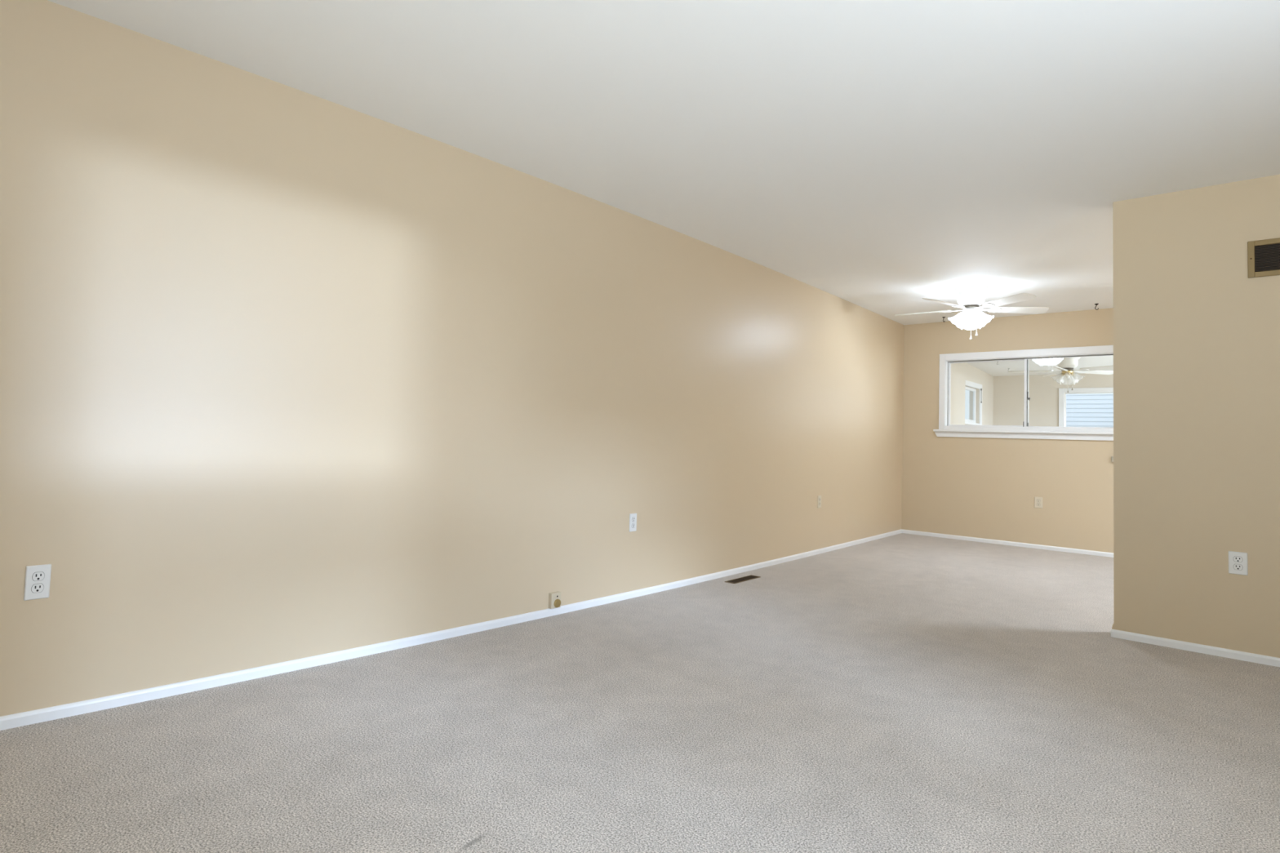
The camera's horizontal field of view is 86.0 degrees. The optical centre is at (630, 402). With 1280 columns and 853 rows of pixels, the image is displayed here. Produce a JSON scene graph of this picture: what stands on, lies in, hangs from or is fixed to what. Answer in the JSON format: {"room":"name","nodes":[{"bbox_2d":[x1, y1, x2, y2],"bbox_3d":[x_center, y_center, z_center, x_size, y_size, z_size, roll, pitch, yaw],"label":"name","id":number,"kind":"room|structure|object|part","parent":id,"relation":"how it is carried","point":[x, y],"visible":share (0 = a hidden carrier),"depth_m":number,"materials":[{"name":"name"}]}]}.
{"room":"empty living room","nodes":[
{"label":"empty living room","id":0,"kind":"room"},
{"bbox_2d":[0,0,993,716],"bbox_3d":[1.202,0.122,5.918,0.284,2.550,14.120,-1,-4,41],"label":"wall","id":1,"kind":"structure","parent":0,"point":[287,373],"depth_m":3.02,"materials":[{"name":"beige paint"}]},
{"bbox_2d":[23,564,51,600],"bbox_3d":[-1.986,0.601,2.302,0.009,0.113,0.065,-1,-4,41],"label":"power outlet","id":2,"kind":"object","parent":1,"relation":"attached to","point":[37,577],"visible":1,"depth_m":2.30,"materials":[{"name":"white plastic"}]},
{"bbox_2d":[31,583,44,593],"bbox_3d":[-1.985,0.621,2.300,0.001,0.030,0.033,-1,-4,41],"label":"receptacle","id":3,"kind":"object","parent":2,"relation":"attached to","point":[35,588],"depth_m":2.30,"materials":[{"name":"white plastic"}]},
{"bbox_2d":[31,571,44,581],"bbox_3d":[-1.984,0.582,2.302,0.001,0.030,0.033,-1,-4,41],"label":"receptacle","id":4,"kind":"object","parent":2,"relation":"attached to","point":[36,575],"depth_m":2.30,"materials":[{"name":"white plastic"}]},
{"bbox_2d":[0,528,902,730],"bbox_3d":[-0.105,1.207,4.300,0.124,0.042,9.900,-1,-4,42],"label":"baseboard","id":5,"kind":"structure","parent":1,"relation":"attached to","point":[28,717],"depth_m":2.98,"materials":[{"name":"white paint"}]},
{"bbox_2d":[548,591,560,608],"bbox_3d":[-0.420,1.110,3.862,0.039,0.086,0.072,-1,-4,43],"label":"wall jack","id":6,"kind":"object","parent":1,"relation":"attached to","point":[554,598],"visible":1,"depth_m":3.85,"materials":[{"name":"beige plastic"}]},
{"bbox_3d":[-0.406,1.126,3.856,0.011,0.047,0.047,-1,-4,43],"label":"knob","id":7,"kind":"part","parent":6,"relation":"part of","materials":[{"name":"gold metal"}]},
{"bbox_2d":[629,513,636,532],"bbox_3d":[0.020,0.760,4.363,0.009,0.113,0.065,-1,-4,42],"label":"power outlet","id":8,"kind":"object","parent":1,"relation":"attached to","point":[633,517],"visible":1,"depth_m":4.36,"materials":[{"name":"white plastic"}]},
{"bbox_2d":[817,495,821,507],"bbox_3d":[1.746,0.910,6.327,0.009,0.113,0.073,-1,-4,41],"label":"power outlet","id":9,"kind":"object","parent":1,"relation":"attached to","point":[819,497],"visible":1,"depth_m":6.32,"materials":[{"name":"beige plastic"}]},
{"bbox_2d":[964,380,982,425],"bbox_3d":[5.044,0.042,10.188,0.107,0.705,1.020,-1,-4,41],"label":"window","id":10,"kind":"structure","parent":1,"relation":"in","point":[970,384],"depth_m":10.47,"materials":[{"name":"white paint"}]},
{"bbox_3d":[5.005,0.029,10.203,0.030,0.530,0.850,-1,-4,41],"label":"sash","id":11,"kind":"part","parent":10,"relation":"part of","materials":[{"name":"clear glass"}]},
{"bbox_2d":[0,533,1279,852],"bbox_3d":[1.743,1.251,2.545,5.700,0.100,10.120,-1,-4,41],"label":"floor","id":12,"kind":"structure","parent":0,"point":[902,692],"depth_m":2.33,"materials":[{"name":"carpet"}]},
{"bbox_2d":[724,574,760,583],"bbox_3d":[0.828,1.293,5.028,0.085,0.007,0.360,-1,-4,41],"label":"floor vent","id":13,"kind":"object","parent":12,"relation":"in","point":[748,577],"visible":1,"depth_m":5.03,"materials":[{"name":"brown metal"}]},
{"bbox_2d":[48,0,1279,324],"bbox_3d":[1.864,-1.281,2.714,5.700,0.100,10.240,-1,-4,41],"label":"ceiling","id":14,"kind":"structure","parent":0,"point":[882,157],"depth_m":2.89,"materials":[{"name":"white paint"}]},
{"bbox_2d":[893,285,1048,339],"bbox_3d":[3.012,-0.793,6.168,1.237,0.462,1.276,-1,-4,41],"label":"ceiling fan","id":15,"kind":"object","parent":14,"relation":"hanging from","point":[969,298],"visible":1,"depth_m":6.08,"materials":[{"name":"white plastic"}]},
{"bbox_3d":[2.721,-0.840,6.403,0.491,0.036,0.143,-1,-4,41],"label":"fan blade","id":16,"kind":"part","parent":15,"relation":"part of","materials":[{"name":"white wood"}]},
{"bbox_3d":[2.705,-0.864,5.918,0.489,0.036,0.134,4,-3,-33],"label":"fan blade","id":17,"kind":"part","parent":15,"relation":"part of","materials":[{"name":"white wood"}]},
{"bbox_3d":[2.943,-0.742,6.201,0.147,0.154,0.142,2,-3,-13],"label":"lamp shade","id":18,"kind":"part","parent":15,"relation":"part of","materials":[{"name":"white glass"}]},
{"bbox_3d":[3.099,-0.735,6.253,0.147,0.154,0.142,3,-3,-24],"label":"lamp shade","id":19,"kind":"part","parent":15,"relation":"part of","materials":[{"name":"white glass"}]},
{"bbox_3d":[3.014,-0.770,6.070,0.044,0.059,0.056,-1,-4,41],"label":"light bulb","id":20,"kind":"part","parent":15,"relation":"part of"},
{"bbox_3d":[2.992,-0.749,6.038,0.142,0.154,0.147,2,-3,-13],"label":"lamp shade","id":21,"kind":"part","parent":15,"relation":"part of","materials":[{"name":"white glass"}]},
{"bbox_3d":[3.159,-0.741,6.093,0.142,0.154,0.147,3,-3,-24],"label":"lamp shade","id":22,"kind":"part","parent":15,"relation":"part of","materials":[{"name":"white glass"}]},
{"bbox_3d":[3.164,-0.858,5.747,0.134,0.036,0.489,3,-3,-15],"label":"fan blade","id":23,"kind":"part","parent":15,"relation":"part of","materials":[{"name":"white wood"}]},
{"bbox_3d":[3.469,-0.829,6.130,0.489,0.036,0.134,2,-3,2],"label":"fan blade","id":24,"kind":"part","parent":15,"relation":"part of","materials":[{"name":"white wood"}]},
{"bbox_2d":[901,307,1113,552],"bbox_3d":[5.224,0.279,6.375,5.370,2.540,0.140,-1,-4,41],"label":"wall","id":25,"kind":"structure","parent":0,"point":[977,487],"depth_m":7.36,"materials":[{"name":"beige paint"}]},
{"bbox_2d":[902,528,1113,557],"bbox_3d":[4.548,1.478,6.779,3.700,0.042,0.012,-1,-4,41],"label":"baseboard","id":26,"kind":"structure","parent":25,"relation":"attached to","point":[906,531],"depth_m":7.23,"materials":[{"name":"white paint"}]},
{"bbox_2d":[933,345,1113,440],"bbox_3d":[4.198,-0.091,7.277,1.827,0.939,0.190,-1,-4,41],"label":"window","id":27,"kind":"structure","parent":25,"relation":"in","point":[945,428],"depth_m":7.30,"materials":[{"name":"white paint"}]},
{"bbox_3d":[3.942,-0.105,7.576,0.807,0.737,0.022,-1,-4,41],"label":"sash","id":28,"kind":"part","parent":27,"relation":"part of","materials":[{"name":"clear glass"}]},
{"bbox_3d":[4.162,0.307,7.231,1.827,0.024,0.120,-1,-4,41],"label":"sill","id":29,"kind":"part","parent":27,"relation":"part of","materials":[{"name":"white paint"}]},
{"bbox_3d":[4.506,-0.113,7.044,0.815,0.737,0.022,-1,-4,41],"label":"sash","id":30,"kind":"part","parent":27,"relation":"part of","materials":[{"name":"clear glass"}]},
{"bbox_2d":[1034,497,1042,508],"bbox_3d":[4.225,1.031,7.101,0.073,0.113,0.009,-1,-4,41],"label":"power outlet","id":31,"kind":"object","parent":25,"relation":"attached to","point":[1037,500],"visible":1,"depth_m":7.10,"materials":[{"name":"beige plastic"}]},
{"bbox_2d":[967,355,1113,376],"bbox_3d":[5.932,-0.758,8.603,4.000,0.425,4.010,-1,-4,41],"label":"ceiling","id":32,"kind":"structure","parent":0,"point":[991,368],"depth_m":9.92,"materials":[{"name":"white paint"}]},
{"bbox_2d":[1008,356,1113,392],"bbox_3d":[5.534,-0.393,8.726,1.271,0.522,1.251,-1,-4,41],"label":"ceiling fan","id":33,"kind":"object","parent":32,"relation":"hanging from","point":[1067,365],"visible":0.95,"depth_m":8.68,"materials":[{"name":"white plastic"}]},
{"bbox_3d":[5.208,-0.411,8.947,0.489,0.036,0.134,0,-3,29],"label":"fan blade","id":34,"kind":"part","parent":33,"relation":"part of","materials":[{"name":"white"}]},
{"bbox_3d":[5.264,-0.433,8.459,0.489,0.036,0.134,4,-4,-42],"label":"fan blade","id":35,"kind":"part","parent":33,"relation":"part of","materials":[{"name":"white"}]},
{"bbox_3d":[5.986,-0.394,8.789,0.489,0.036,0.134,2,-3,-7],"label":"fan blade","id":36,"kind":"part","parent":33,"relation":"part of","materials":[{"name":"white"}]},
{"bbox_3d":[5.745,-0.423,8.362,0.134,0.036,0.489,3,-3,-24],"label":"fan blade","id":37,"kind":"part","parent":33,"relation":"part of","materials":[{"name":"white"}]},
{"bbox_2d":[992,373,1113,426],"bbox_3d":[7.160,0.513,9.979,3.400,2.550,0.120,-1,-4,41],"label":"wall","id":38,"kind":"structure","parent":0,"point":[1008,390],"depth_m":10.69,"materials":[{"name":"beige paint"}]},
{"bbox_2d":[1058,387,1113,426],"bbox_3d":[7.262,0.292,9.843,1.909,1.044,0.085,-1,-4,41],"label":"window","id":39,"kind":"structure","parent":38,"relation":"in","point":[1062,392],"depth_m":10.41,"materials":[{"name":"white paint"}]},
{"bbox_2d":[1111,174,1279,657],"bbox_3d":[3.832,0.066,2.938,2.908,2.540,0.120,-1,-4,41],"label":"wall","id":40,"kind":"structure","parent":0,"point":[1197,339],"depth_m":3.60,"materials":[{"name":"beige paint"}]},
{"bbox_2d":[1111,628,1279,666],"bbox_3d":[3.705,1.260,2.872,2.791,0.042,0.012,-1,-4,41],"label":"baseboard","id":41,"kind":"structure","parent":40,"relation":"attached to","point":[1218,651],"depth_m":3.54,"materials":[{"name":"white paint"}]},
{"bbox_2d":[1228,551,1248,575],"bbox_3d":[3.071,0.810,3.468,0.073,0.113,0.009,-1,-4,41],"label":"power outlet","id":42,"kind":"object","parent":40,"relation":"attached to","point":[1237,561],"visible":1,"depth_m":3.47,"materials":[{"name":"white plastic"}]},
{"bbox_2d":[1233,555,1242,562],"bbox_3d":[3.070,0.790,3.467,0.037,0.030,0.001,-1,-4,41],"label":"receptacle","id":43,"kind":"object","parent":42,"relation":"attached to","point":[1236,558],"depth_m":3.47,"materials":[{"name":"white plastic"}]},
{"bbox_2d":[1233,564,1243,570],"bbox_3d":[3.069,0.829,3.466,0.037,0.030,0.001,-1,-4,41],"label":"receptacle","id":44,"kind":"object","parent":42,"relation":"attached to","point":[1236,566],"depth_m":3.46,"materials":[{"name":"white plastic"}]},
{"bbox_2d":[1247,237,1279,278],"bbox_3d":[3.345,-0.734,3.343,0.502,0.187,0.014,-1,-4,41],"label":"air vent","id":45,"kind":"object","parent":40,"relation":"in","point":[1263,255],"visible":1,"depth_m":3.47,"materials":[{"name":"brown metal"}]},
{"label":"outside","id":46,"kind":"structure","parent":0,"visible":0},
{"bbox_2d":[1066,393,1113,426],"bbox_3d":[10.264,0.251,11.876,5.450,3.360,0.030,-1,-4,41],"label":"wall","id":47,"kind":"structure","parent":46,"point":[1084,410],"depth_m":13.16,"materials":[{"name":"white"}]}
]}

